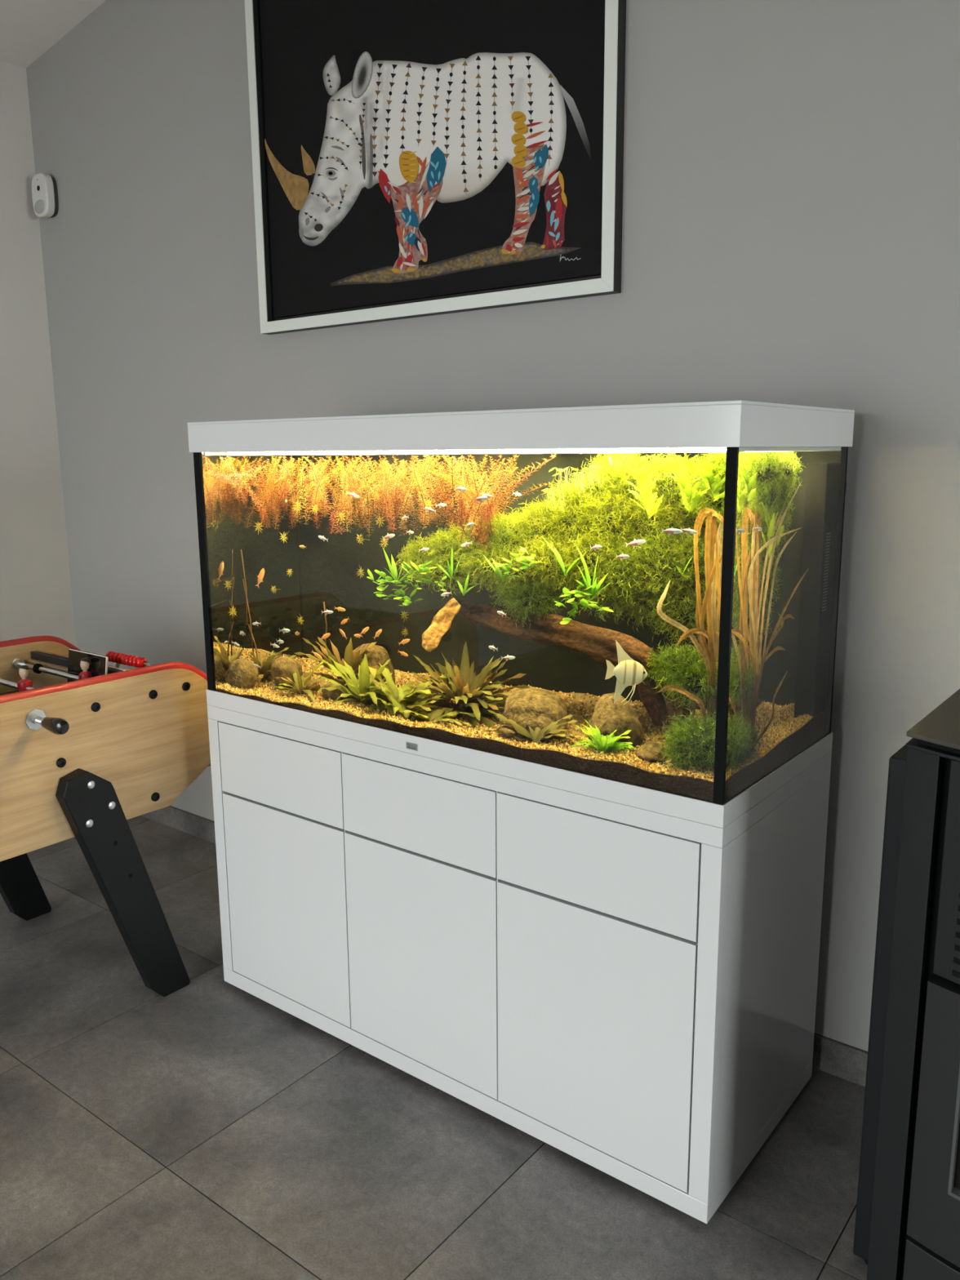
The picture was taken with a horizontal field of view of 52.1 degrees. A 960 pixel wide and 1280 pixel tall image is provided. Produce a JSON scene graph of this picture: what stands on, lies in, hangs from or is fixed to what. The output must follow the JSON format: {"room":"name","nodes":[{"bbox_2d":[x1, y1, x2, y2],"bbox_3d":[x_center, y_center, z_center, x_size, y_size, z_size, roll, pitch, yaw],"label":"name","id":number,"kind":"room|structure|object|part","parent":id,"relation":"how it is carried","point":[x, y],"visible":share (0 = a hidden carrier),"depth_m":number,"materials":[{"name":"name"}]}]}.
{"room":"living room","nodes":[
{"label":"living room","id":0,"kind":"room"},
{"bbox_2d":[0,60,76,647],"bbox_3d":[-3.424,-0.344,2.131,0.120,3.045,5.497,8,14,37],"label":"wall","id":1,"kind":"structure","parent":0,"point":[36,599],"depth_m":3.99,"materials":[{"name":"grey paint"}]},
{"bbox_2d":[0,0,106,68],"bbox_3d":[-0.472,-2.090,-0.555,7.645,1.388,5.497,8,14,37],"label":"ceiling","id":2,"kind":"structure","parent":0,"point":[28,28],"depth_m":3.57,"materials":[{"name":"white paint"}]},
{"bbox_2d":[0,815,867,1279],"bbox_3d":[-0.443,1.533,0.139,7.405,0.060,5.257,8,14,37],"label":"floor","id":3,"kind":"structure","parent":0,"point":[206,1129],"depth_m":2.12,"materials":[{"name":"grey tile"}]},
{"bbox_2d":[0,635,210,996],"bbox_3d":[-1.561,0.563,2.605,1.151,0.935,1.551,8,14,37],"label":"table","id":4,"kind":"object","parent":3,"relation":"on","point":[82,757],"visible":0.92,"depth_m":2.62,"materials":[{"name":"brown wood"}]},
{"bbox_3d":[-1.416,0.114,2.849,0.978,0.016,0.016,8,14,37],"label":"rod","id":5,"kind":"part","parent":4,"relation":"part of","materials":[{"name":"silver metal"}]},
{"bbox_3d":[-1.550,0.582,3.106,0.040,0.710,0.327,8,14,37],"label":"leg","id":6,"kind":"part","parent":4,"relation":"part of","materials":[{"name":"black paint"}]},
{"bbox_3d":[-1.766,0.283,2.712,0.028,0.387,1.520,8,14,37],"label":"panel","id":7,"kind":"part","parent":4,"relation":"part of","materials":[{"name":"brown wood"}]},
{"bbox_3d":[-1.329,0.162,2.595,0.753,0.016,0.016,8,14,37],"label":"rod","id":8,"kind":"part","parent":4,"relation":"part of","materials":[{"name":"silver metal"}]},
{"bbox_3d":[-1.321,0.090,2.969,0.978,0.016,0.016,8,14,37],"label":"rod","id":9,"kind":"part","parent":4,"relation":"part of","materials":[{"name":"silver metal"}]},
{"bbox_3d":[-1.151,0.090,2.910,0.662,0.040,0.020,8,14,37],"label":"goal rail","id":10,"kind":"part","parent":4,"relation":"part of","materials":[{"name":"black"}]},
{"bbox_2d":[66,648,108,682],"bbox_3d":[-1.140,0.117,2.850,0.198,0.159,0.029,8,14,37],"label":"panel","id":11,"kind":"object","parent":4,"relation":"on","point":[98,664],"visible":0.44,"depth_m":2.83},
{"bbox_3d":[-1.221,0.358,2.295,0.028,0.387,1.520,8,14,37],"label":"panel","id":12,"kind":"part","parent":4,"relation":"part of","materials":[{"name":"brown wood"}]},
{"bbox_2d":[107,664,129,670],"bbox_3d":[-1.095,0.113,2.986,0.662,0.068,0.160,8,14,37],"label":"rod","id":13,"kind":"object","parent":4,"relation":"on","point":[117,665],"depth_m":3.08,"materials":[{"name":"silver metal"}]},
{"bbox_3d":[-0.951,0.664,2.647,0.040,0.710,0.327,8,14,37],"label":"leg","id":14,"kind":"part","parent":4,"relation":"part of","materials":[{"name":"black paint"}]},
{"bbox_2d":[207,704,831,1223],"bbox_3d":[0.029,0.621,2.503,1.482,0.834,0.578,8,14,37],"label":"base cabinet","id":15,"kind":"object","parent":3,"relation":"on","point":[630,991],"visible":0.94,"depth_m":2.11,"materials":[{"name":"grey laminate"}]},
{"bbox_3d":[-0.540,0.528,2.936,0.040,0.730,0.577,8,14,37],"label":"panel","id":16,"kind":"part","parent":15,"relation":"part of","materials":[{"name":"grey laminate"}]},
{"bbox_3d":[-0.511,0.338,2.516,0.465,0.193,0.019,8,14,37],"label":"drawer","id":17,"kind":"part","parent":15,"relation":"part of","materials":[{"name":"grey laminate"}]},
{"bbox_3d":[-0.508,0.698,2.585,0.465,0.524,0.019,8,14,37],"label":"door","id":18,"kind":"part","parent":15,"relation":"part of","materials":[{"name":"grey laminate"}]},
{"bbox_3d":[-0.143,0.389,2.235,0.460,0.193,0.019,8,14,37],"label":"drawer","id":19,"kind":"part","parent":15,"relation":"part of","materials":[{"name":"grey laminate"}]},
{"bbox_3d":[-0.140,0.748,2.303,0.460,0.524,0.019,8,14,37],"label":"door","id":20,"kind":"part","parent":15,"relation":"part of","materials":[{"name":"grey laminate"}]},
{"bbox_3d":[0.045,0.675,2.147,0.002,0.730,0.020,8,14,37],"label":"divider panel","id":21,"kind":"part","parent":15,"relation":"part of","materials":[{"name":"grey laminate"}]},
{"bbox_3d":[0.032,0.987,2.574,1.482,0.043,0.578,8,14,37],"label":"panel","id":22,"kind":"part","parent":15,"relation":"part of","materials":[{"name":"grey laminate"}]},
{"bbox_3d":[0.026,0.230,2.429,1.482,0.038,0.578,8,14,37],"label":"panel","id":23,"kind":"part","parent":15,"relation":"part of","materials":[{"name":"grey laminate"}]},
{"bbox_2d":[193,446,848,828],"bbox_3d":[0.023,-0.139,2.357,1.482,0.713,0.579,8,14,37],"label":"aquarium","id":24,"kind":"object","parent":15,"relation":"on","point":[717,813],"visible":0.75,"depth_m":1.99,"materials":[{"name":"multicoloured glass"}]},
{"bbox_3d":[0.026,0.190,2.421,1.482,0.042,0.578,8,14,37],"label":"frame","id":25,"kind":"part","parent":24,"relation":"part of","materials":[{"name":"grey laminate"}]},
{"bbox_2d":[187,400,854,455],"bbox_3d":[0.019,-0.477,2.292,1.490,0.084,0.581,8,14,37],"label":"hood","id":26,"kind":"object","parent":24,"relation":"attached to","point":[717,425],"visible":0.98,"depth_m":1.90,"materials":[{"name":"white plastic"}]},
{"bbox_2d":[223,452,235,455],"bbox_3d":[-0.654,-0.492,2.562,0.014,0.022,0.024,8,14,37],"label":"light","id":27,"kind":"object","parent":26,"relation":"attached to","point":[224,453],"depth_m":2.55,"materials":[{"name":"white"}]},
{"bbox_2d":[199,450,843,803],"bbox_3d":[0.023,-0.119,2.362,1.458,0.647,0.553,8,14,37],"label":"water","id":28,"kind":"object","parent":24,"relation":"in","point":[562,611],"visible":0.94,"depth_m":1.98,"materials":[{"name":"liquid"}]},
{"bbox_3d":[0.196,-0.188,2.575,1.474,0.701,0.008,8,14,37],"label":"pane","id":29,"kind":"part","parent":24,"relation":"part of","materials":[{"name":"clear glass"}]},
{"bbox_3d":[0.227,0.799,2.022,0.462,0.524,0.019,8,14,37],"label":"door","id":30,"kind":"part","parent":15,"relation":"part of","materials":[{"name":"grey laminate"}]},
{"bbox_3d":[0.224,0.440,1.954,0.462,0.193,0.019,8,14,37],"label":"drawer","id":31,"kind":"part","parent":15,"relation":"part of","materials":[{"name":"grey laminate"}]},
{"bbox_3d":[0.598,0.686,2.065,0.040,0.730,0.577,8,14,37],"label":"panel","id":32,"kind":"part","parent":15,"relation":"part of","materials":[{"name":"grey laminate"}]},
{"bbox_2d":[853,688,959,1279],"bbox_3d":[1.040,0.656,1.697,0.604,1.052,0.579,8,14,37],"label":"stove","id":33,"kind":"object","parent":3,"relation":"on","point":[907,1227],"visible":1,"depth_m":1.63,"materials":[{"name":"black metal"}]},
{"bbox_3d":[1.074,0.669,1.744,0.604,0.968,0.470,8,14,37],"label":"casing","id":34,"kind":"part","parent":33,"relation":"part of","materials":[{"name":"black metal"}]},
{"bbox_3d":[0.887,1.116,1.580,0.394,0.135,0.060,8,14,37],"label":"ash drawer","id":35,"kind":"part","parent":33,"relation":"part of","materials":[{"name":"black metal"}]},
{"bbox_3d":[1.033,0.163,1.599,0.528,0.006,0.569,8,14,37],"label":"under plate","id":36,"kind":"part","parent":33,"relation":"part of","materials":[{"name":"black metal"}]},
{"bbox_3d":[1.033,0.144,1.595,0.528,0.008,0.569,8,14,37],"label":"plate","id":37,"kind":"part","parent":33,"relation":"part of","materials":[{"name":"grey stone"}]},
{"bbox_3d":[0.885,0.808,1.521,0.394,0.473,0.061,8,14,37],"label":"stove door","id":38,"kind":"part","parent":33,"relation":"part of","materials":[{"name":"black metal"}]},
{"bbox_3d":[0.885,0.385,1.446,0.385,0.362,0.059,8,14,37],"label":"grille panel","id":39,"kind":"part","parent":33,"relation":"part of","materials":[{"name":"black metal"}]},
{"bbox_2d":[26,0,959,1051],"bbox_3d":[1.191,-0.943,1.825,7.405,4.263,0.120,8,14,37],"label":"wall","id":40,"kind":"structure","parent":0,"point":[791,213],"depth_m":2.34,"materials":[{"name":"grey paint"}]},
{"bbox_2d":[31,173,58,217],"bbox_3d":[-1.707,-1.739,3.849,0.112,0.158,0.062,8,14,37],"label":"detector","id":41,"kind":"object","parent":40,"relation":"attached to","point":[44,187],"visible":1,"depth_m":3.83,"materials":[{"name":"white plastic"}]},
{"bbox_2d":[244,0,626,334],"bbox_3d":[-0.187,-1.492,2.706,1.316,1.149,0.040,8,14,37],"label":"framed painting","id":42,"kind":"object","parent":40,"relation":"attached to","point":[411,158],"visible":1,"depth_m":2.69,"materials":[{"name":"white"}]},
{"bbox_3d":[-0.692,-1.562,3.095,0.034,1.149,0.036,8,14,37],"label":"frame","id":43,"kind":"part","parent":42,"relation":"part of","materials":[{"name":"black"}]},
{"bbox_3d":[-0.194,-0.941,2.797,1.315,0.034,0.004,8,14,37],"label":"frame rail","id":44,"kind":"part","parent":42,"relation":"part of","materials":[{"name":"white wood"}]},
{"bbox_3d":[-0.181,-0.944,2.812,1.316,0.034,0.036,8,14,37],"label":"frame","id":45,"kind":"part","parent":42,"relation":"part of","materials":[{"name":"white wood"}]},
{"bbox_3d":[0.320,-1.422,2.320,0.034,1.149,0.036,8,14,37],"label":"frame","id":46,"kind":"part","parent":42,"relation":"part of","materials":[{"name":"black"}]},
{"bbox_2d":[141,805,867,1086],"bbox_3d":[1.172,1.059,2.152,7.393,0.088,0.010,8,14,37],"label":"baseboard","id":47,"kind":"structure","parent":40,"relation":"attached to","point":[836,1058],"depth_m":2.40,"materials":[{"name":"grey tile"}]}
]}

